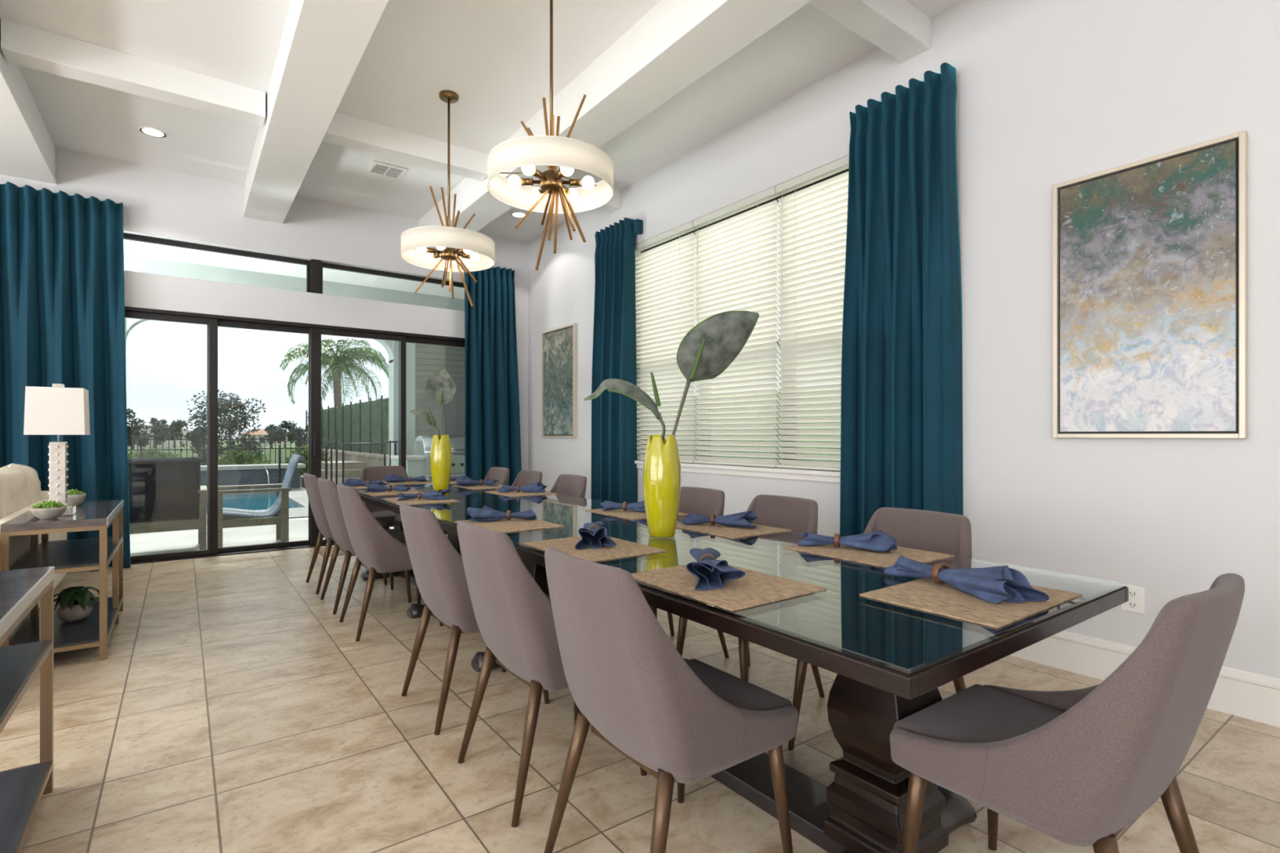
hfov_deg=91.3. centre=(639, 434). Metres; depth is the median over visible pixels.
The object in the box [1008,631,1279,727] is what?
baseboard
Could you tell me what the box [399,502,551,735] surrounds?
dining chair
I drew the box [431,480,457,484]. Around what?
placemat
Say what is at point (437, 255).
socket
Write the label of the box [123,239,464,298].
ceiling
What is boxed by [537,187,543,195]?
socket
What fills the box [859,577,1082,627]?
placemat
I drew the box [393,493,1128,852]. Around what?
dining table
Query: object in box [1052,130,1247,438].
abstract painting
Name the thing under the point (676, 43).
ceiling beam
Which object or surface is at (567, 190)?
socket
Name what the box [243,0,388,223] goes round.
ceiling beam
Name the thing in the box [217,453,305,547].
armchair
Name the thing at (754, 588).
placemat
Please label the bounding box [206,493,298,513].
pool water
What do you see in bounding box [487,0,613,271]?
drum chandelier
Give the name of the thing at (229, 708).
floor
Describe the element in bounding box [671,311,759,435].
leaf
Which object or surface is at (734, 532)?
placemat
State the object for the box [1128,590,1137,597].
socket
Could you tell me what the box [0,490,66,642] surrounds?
sofa
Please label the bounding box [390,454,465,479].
countertop
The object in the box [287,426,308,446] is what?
tree
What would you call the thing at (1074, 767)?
dining chair
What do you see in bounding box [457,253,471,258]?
socket
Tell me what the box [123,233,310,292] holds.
window
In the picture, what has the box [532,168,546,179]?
socket
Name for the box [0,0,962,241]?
ceiling
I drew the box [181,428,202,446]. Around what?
house
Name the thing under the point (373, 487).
napkin
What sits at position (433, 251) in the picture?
socket
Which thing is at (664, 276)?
window blind
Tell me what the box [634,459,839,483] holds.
trim
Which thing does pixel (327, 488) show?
dining chair
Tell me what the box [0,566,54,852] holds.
console table
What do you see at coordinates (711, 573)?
napkin
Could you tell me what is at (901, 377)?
velvet curtain
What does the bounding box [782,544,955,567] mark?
placemat
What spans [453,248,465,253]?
socket
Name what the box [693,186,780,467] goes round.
window blind
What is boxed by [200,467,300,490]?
wall
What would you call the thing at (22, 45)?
ceiling beam
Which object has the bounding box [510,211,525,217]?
recessed light
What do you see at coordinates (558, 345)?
abstract painting
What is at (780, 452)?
clipped hedge
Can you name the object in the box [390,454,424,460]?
countertop
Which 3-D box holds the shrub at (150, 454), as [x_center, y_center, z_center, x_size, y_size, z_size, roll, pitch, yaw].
[-11.798,0.788,15.125,2.188,0.890,2.287,0,0,-36]
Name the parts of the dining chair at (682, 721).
leg, under frame, leg, leg, seat, leg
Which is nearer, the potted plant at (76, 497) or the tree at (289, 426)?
the potted plant at (76, 497)
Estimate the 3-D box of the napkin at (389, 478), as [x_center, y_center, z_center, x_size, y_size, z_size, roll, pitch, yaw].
[-2.003,0.370,5.359,0.335,0.070,0.138,0,0,-16]
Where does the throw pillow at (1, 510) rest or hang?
on the sofa
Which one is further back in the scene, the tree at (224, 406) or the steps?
the tree at (224, 406)
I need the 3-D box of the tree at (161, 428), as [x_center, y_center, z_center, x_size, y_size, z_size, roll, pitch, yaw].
[-99.141,-0.422,128.002,5.638,6.412,6.279,0,0,-36]
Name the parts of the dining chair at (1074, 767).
leg, leg, seat, leg, under frame, leg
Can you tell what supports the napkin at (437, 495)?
on the placemat at (411, 501)
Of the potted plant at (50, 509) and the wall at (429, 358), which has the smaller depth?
the potted plant at (50, 509)
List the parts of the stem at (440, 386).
blade, stem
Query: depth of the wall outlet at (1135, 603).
2.92 m
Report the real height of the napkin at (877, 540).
0.068 m
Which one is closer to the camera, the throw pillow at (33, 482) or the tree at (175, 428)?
the throw pillow at (33, 482)
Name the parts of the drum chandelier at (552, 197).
bulb, bulb, burst rod, burst rod, bulb, burst rod, burst rod, burst rod, burst rod, lamp shade, hanging rod, burst rod, burst rod, burst rod, burst rod, burst rod, burst rod, bulb, burst rod, bulb, burst rod, bulb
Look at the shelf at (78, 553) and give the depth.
3.55 m
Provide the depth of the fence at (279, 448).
8.76 m
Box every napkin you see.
[342,478,386,486]
[361,483,409,492]
[384,474,426,482]
[396,488,450,500]
[429,475,470,480]
[454,476,497,486]
[466,505,536,521]
[497,482,547,493]
[574,520,616,549]
[600,500,645,512]
[681,510,758,528]
[686,547,745,590]
[797,529,897,552]
[884,555,1048,604]
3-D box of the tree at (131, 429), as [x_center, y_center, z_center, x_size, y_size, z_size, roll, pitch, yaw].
[-20.845,0.841,24.728,1.843,3.882,1.974,0,0,-8]
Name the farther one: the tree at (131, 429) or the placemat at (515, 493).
the tree at (131, 429)
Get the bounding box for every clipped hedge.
[307,397,388,453]
[647,389,840,462]
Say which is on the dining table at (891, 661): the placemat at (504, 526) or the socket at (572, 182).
the placemat at (504, 526)
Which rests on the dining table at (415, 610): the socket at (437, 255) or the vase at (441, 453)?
the vase at (441, 453)
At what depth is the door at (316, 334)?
6.66 m
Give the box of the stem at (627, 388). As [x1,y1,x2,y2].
[583,372,665,442]
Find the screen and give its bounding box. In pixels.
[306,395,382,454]
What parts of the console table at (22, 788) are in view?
post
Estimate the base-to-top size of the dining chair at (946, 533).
0.884 m
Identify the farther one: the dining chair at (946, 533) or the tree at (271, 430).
the tree at (271, 430)
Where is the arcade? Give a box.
[124,254,464,466]
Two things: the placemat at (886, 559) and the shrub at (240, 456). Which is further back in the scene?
the shrub at (240, 456)
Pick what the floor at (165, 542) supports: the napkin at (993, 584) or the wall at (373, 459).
the wall at (373, 459)
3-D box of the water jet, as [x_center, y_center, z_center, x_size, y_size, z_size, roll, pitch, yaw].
[-8.094,1.036,13.599,0.028,0.537,0.831,0,0,-36]
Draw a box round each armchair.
[128,457,207,550]
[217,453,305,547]
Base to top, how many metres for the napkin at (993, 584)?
0.080 m
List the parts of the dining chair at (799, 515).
leg, leg, leg, leg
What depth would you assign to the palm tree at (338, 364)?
25.70 m
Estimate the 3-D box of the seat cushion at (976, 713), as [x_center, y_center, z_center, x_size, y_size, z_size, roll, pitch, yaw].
[0.922,0.737,1.503,0.414,0.081,0.432,0,0,-36]
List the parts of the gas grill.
control panel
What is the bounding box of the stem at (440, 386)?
[425,368,457,435]
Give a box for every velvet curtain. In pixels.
[0,181,130,573]
[464,266,521,485]
[591,217,636,503]
[840,62,963,537]
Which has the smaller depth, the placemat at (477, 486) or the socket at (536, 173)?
the socket at (536, 173)
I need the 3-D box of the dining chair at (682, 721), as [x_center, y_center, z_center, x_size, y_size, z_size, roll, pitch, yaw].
[0.061,0.741,1.680,0.577,0.884,0.505,0,0,-36]
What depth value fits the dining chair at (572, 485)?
4.66 m
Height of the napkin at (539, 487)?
0.070 m
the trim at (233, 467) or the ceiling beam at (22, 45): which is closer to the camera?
the ceiling beam at (22, 45)
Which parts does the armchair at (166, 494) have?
sling seat, rail, sling frame, armrest, leg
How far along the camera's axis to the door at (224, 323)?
6.38 m
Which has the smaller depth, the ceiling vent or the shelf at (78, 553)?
the shelf at (78, 553)
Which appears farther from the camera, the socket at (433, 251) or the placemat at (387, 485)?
the placemat at (387, 485)
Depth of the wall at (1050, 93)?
3.21 m
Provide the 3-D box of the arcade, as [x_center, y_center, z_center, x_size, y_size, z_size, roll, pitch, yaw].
[-6.088,-0.555,8.742,8.300,3.570,0.300,0,0,-36]
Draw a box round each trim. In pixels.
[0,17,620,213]
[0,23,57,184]
[124,306,465,564]
[200,462,305,471]
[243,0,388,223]
[310,258,320,293]
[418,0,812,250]
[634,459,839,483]
[808,0,930,62]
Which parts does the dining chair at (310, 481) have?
leg, leg, leg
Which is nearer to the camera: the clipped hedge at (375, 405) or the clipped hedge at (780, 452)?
the clipped hedge at (780, 452)
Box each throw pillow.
[0,466,31,518]
[0,492,3,519]
[1,463,40,504]
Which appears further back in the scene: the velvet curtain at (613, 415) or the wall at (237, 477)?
the wall at (237, 477)
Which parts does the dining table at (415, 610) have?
glass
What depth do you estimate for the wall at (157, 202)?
6.31 m
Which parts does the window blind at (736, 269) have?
pull cord, ladder cord, rail, ladder cord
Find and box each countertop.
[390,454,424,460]
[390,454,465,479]
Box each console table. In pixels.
[0,500,124,660]
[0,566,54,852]
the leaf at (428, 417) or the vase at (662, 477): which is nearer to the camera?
the vase at (662, 477)
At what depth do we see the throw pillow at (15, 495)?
4.09 m
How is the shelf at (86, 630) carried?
attached to the console table at (67, 556)
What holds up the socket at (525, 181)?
attached to the drum chandelier at (552, 197)
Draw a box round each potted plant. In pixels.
[30,500,66,519]
[38,586,99,622]
[67,488,85,506]
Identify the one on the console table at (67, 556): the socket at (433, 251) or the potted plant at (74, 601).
the potted plant at (74, 601)
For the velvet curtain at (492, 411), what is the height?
3.225 m
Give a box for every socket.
[426,247,440,253]
[431,253,439,258]
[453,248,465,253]
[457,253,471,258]
[521,177,539,185]
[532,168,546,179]
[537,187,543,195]
[554,169,564,179]
[563,178,581,186]
[563,185,570,195]
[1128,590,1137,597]
[1128,600,1137,608]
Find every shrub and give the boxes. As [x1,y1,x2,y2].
[128,450,186,457]
[217,446,271,465]
[281,444,330,475]
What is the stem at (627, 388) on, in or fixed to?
in the vase at (662, 477)
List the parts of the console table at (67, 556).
post, post, post, post, post, post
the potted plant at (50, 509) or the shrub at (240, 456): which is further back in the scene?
the shrub at (240, 456)
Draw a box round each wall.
[0,147,528,470]
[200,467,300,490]
[296,446,388,466]
[415,342,465,438]
[528,0,1279,678]
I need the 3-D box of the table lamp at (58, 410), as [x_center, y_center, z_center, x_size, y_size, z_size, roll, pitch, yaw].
[-3.166,0.081,3.408,0.238,0.715,0.238,0,0,-36]
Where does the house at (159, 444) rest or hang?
on the ground
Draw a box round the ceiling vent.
[365,160,408,180]
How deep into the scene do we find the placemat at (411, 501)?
3.85 m
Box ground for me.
[127,440,308,465]
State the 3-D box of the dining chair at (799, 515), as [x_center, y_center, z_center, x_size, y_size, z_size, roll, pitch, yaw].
[0.500,0.741,2.869,0.577,0.884,0.505,0,0,-36]
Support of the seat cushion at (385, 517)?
on the dining chair at (387, 517)
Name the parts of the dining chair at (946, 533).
leg, leg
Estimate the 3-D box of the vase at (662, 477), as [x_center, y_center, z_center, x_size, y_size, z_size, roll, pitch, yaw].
[0.090,0.204,2.543,0.157,0.410,0.157,0,0,-36]
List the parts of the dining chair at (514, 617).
leg, under frame, leg, seat, leg, leg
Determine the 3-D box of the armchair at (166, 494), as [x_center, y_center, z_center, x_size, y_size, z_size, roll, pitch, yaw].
[-5.019,0.729,6.587,0.770,1.002,0.860,0,0,-36]
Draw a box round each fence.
[127,431,308,468]
[127,444,328,524]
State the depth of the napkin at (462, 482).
4.95 m
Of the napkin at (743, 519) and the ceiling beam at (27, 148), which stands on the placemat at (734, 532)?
the napkin at (743, 519)
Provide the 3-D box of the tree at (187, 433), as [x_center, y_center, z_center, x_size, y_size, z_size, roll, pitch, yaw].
[-84.562,0.490,120.122,4.415,4.593,5.507,0,0,-36]
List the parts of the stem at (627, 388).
blade, stem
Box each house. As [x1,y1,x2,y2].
[127,425,183,447]
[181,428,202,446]
[235,429,289,445]
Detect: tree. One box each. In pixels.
[126,408,147,457]
[127,428,149,448]
[139,417,172,448]
[166,419,185,447]
[179,389,266,465]
[185,427,207,448]
[263,424,286,448]
[276,420,297,447]
[280,337,388,407]
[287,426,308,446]
[302,416,308,445]
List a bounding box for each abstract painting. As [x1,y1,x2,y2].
[541,323,577,437]
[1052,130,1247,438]
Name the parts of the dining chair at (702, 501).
leg, leg, leg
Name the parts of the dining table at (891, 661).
glass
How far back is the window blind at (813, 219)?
4.47 m
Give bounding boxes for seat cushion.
[369,511,396,523]
[376,520,389,527]
[385,528,404,536]
[684,658,792,711]
[893,684,1065,742]
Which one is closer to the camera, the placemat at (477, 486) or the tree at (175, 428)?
the placemat at (477, 486)
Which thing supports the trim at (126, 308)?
attached to the wall at (157, 202)
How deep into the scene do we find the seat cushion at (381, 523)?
4.97 m
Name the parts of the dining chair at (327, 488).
leg, leg, seat, leg, leg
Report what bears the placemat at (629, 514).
on the dining table at (891, 661)
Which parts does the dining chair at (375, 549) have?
leg, leg, seat, leg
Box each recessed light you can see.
[137,126,167,137]
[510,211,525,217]
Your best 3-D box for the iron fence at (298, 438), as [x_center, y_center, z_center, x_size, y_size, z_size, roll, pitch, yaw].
[-15.157,0.560,16.789,11.430,1.340,0.060,0,0,-36]
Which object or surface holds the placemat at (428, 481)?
on the dining table at (415, 610)
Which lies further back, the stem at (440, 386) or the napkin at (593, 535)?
the stem at (440, 386)
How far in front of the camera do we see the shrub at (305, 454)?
17.07 m
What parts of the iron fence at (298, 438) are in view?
fence post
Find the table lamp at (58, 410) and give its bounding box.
[23,383,89,515]
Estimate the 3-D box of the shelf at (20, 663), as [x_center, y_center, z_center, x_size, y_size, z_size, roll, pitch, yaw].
[-1.791,0.679,1.533,0.382,0.008,1.030,0,0,-36]
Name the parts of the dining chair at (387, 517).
seat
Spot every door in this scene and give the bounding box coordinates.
[124,311,217,561]
[207,320,310,552]
[310,327,405,545]
[398,337,465,532]
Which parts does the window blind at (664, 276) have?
rail, ladder cord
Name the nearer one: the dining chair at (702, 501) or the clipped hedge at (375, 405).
the dining chair at (702, 501)
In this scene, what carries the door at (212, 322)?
in the wall at (157, 202)
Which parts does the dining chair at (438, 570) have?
leg, under frame, leg, seat, leg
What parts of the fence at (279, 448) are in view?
fence post, fence post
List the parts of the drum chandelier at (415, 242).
bulb, burst rod, bulb, burst rod, burst rod, burst rod, burst rod, lamp shade, hanging rod, burst rod, burst rod, burst rod, burst rod, burst rod, burst rod, burst rod, bulb, burst rod, bulb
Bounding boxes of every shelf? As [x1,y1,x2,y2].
[0,640,50,721]
[0,761,50,852]
[9,535,122,570]
[9,595,122,647]
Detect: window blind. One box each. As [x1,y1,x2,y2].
[635,221,697,462]
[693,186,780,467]
[776,155,848,471]
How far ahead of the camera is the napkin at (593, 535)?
2.30 m
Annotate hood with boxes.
[413,435,465,455]
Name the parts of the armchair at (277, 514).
leg, rail, armrest, rail, armrest, sling seat, sling frame, leg, leg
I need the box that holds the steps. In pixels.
[300,460,366,488]
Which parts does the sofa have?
armrest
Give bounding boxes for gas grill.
[412,435,465,473]
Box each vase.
[430,435,452,490]
[642,435,681,537]
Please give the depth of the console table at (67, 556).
3.39 m
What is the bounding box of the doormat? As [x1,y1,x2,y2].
[313,546,345,556]
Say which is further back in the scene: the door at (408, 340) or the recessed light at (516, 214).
the door at (408, 340)
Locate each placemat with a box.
[351,483,395,488]
[357,488,424,496]
[382,480,431,484]
[382,497,458,504]
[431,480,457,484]
[452,484,511,489]
[453,518,565,533]
[484,490,557,497]
[521,536,667,562]
[585,508,688,519]
[631,564,826,611]
[675,522,791,538]
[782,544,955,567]
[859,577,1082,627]
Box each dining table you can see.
[335,483,506,618]
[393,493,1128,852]
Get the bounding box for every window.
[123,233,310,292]
[320,262,464,293]
[640,168,848,467]
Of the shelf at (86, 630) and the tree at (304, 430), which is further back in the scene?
the tree at (304, 430)
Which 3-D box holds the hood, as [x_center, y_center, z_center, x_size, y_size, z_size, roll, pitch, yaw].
[-3.037,0.160,9.736,0.800,0.300,0.600,0,0,-36]
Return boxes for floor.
[0,534,1279,852]
[129,475,393,555]
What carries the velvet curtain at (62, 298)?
hanging from the trim
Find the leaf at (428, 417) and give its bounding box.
[409,408,439,439]
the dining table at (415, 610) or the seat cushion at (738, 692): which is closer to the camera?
the seat cushion at (738, 692)
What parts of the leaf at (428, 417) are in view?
blade, stem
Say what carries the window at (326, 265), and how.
in the wall at (157, 202)
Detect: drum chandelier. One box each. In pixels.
[400,89,494,306]
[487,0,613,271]
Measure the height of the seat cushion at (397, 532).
0.080 m
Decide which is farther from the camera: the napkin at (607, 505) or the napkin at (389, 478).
the napkin at (389, 478)
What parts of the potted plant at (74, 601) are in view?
pot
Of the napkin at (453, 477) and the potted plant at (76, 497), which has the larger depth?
the napkin at (453, 477)
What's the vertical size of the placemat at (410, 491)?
0.004 m
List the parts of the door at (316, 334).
handle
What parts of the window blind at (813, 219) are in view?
pull cord, rail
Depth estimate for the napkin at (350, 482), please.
4.96 m
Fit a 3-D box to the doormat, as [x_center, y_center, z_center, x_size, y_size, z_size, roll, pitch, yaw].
[-2.854,1.175,6.524,0.900,0.010,0.540,0,0,-36]
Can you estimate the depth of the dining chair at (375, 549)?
3.65 m
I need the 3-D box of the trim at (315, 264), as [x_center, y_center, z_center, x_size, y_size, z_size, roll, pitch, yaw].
[-3.464,-1.670,6.672,0.090,0.360,0.140,0,0,-36]
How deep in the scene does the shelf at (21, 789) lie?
1.85 m
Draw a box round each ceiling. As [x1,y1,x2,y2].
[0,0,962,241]
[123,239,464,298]
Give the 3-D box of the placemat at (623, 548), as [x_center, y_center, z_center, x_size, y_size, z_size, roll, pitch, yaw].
[-0.173,0.408,2.277,0.348,0.004,0.453,0,0,-36]
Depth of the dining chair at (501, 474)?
5.72 m
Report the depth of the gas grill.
9.51 m
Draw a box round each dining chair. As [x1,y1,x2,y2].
[302,472,389,594]
[317,477,411,614]
[337,483,443,641]
[360,466,408,527]
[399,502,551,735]
[442,466,509,530]
[457,520,646,827]
[511,470,542,487]
[543,547,798,852]
[549,474,586,497]
[648,486,728,658]
[675,494,824,697]
[787,506,972,750]
[889,573,1244,852]
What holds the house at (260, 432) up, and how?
on the ground
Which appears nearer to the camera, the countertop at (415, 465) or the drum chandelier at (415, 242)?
the drum chandelier at (415, 242)
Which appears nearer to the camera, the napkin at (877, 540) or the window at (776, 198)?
the napkin at (877, 540)
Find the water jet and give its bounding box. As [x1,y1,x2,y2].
[264,469,270,496]
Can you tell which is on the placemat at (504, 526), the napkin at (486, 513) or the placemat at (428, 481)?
the napkin at (486, 513)
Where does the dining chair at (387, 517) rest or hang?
on the floor at (229, 708)
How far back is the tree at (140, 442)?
119.86 m
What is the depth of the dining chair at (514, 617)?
1.96 m
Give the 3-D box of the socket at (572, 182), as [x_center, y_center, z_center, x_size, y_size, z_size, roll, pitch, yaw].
[-0.364,-1.330,3.299,0.105,0.035,0.036,0,0,-2]
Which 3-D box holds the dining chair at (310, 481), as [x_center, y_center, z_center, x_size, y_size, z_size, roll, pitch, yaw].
[-2.340,0.741,4.961,0.577,0.884,0.505,0,0,-36]
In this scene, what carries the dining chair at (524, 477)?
on the floor at (229, 708)
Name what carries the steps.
on the floor at (165, 542)
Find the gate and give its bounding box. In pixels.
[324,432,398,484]
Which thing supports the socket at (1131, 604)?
attached to the wall outlet at (1135, 603)
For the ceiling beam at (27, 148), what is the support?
attached to the wall at (157, 202)
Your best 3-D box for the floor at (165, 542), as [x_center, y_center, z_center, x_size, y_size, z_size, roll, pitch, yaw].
[-9.317,1.330,12.730,28.000,0.200,16.450,0,0,-36]
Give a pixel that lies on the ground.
(293, 445)
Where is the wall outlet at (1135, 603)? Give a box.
[1121,584,1144,613]
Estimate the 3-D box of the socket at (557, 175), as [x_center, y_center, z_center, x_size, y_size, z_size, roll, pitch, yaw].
[-0.412,-1.330,3.209,0.036,0.035,0.105,0,0,-32]
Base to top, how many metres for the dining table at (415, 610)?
0.770 m
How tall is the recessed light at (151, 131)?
0.006 m
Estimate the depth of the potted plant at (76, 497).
3.81 m

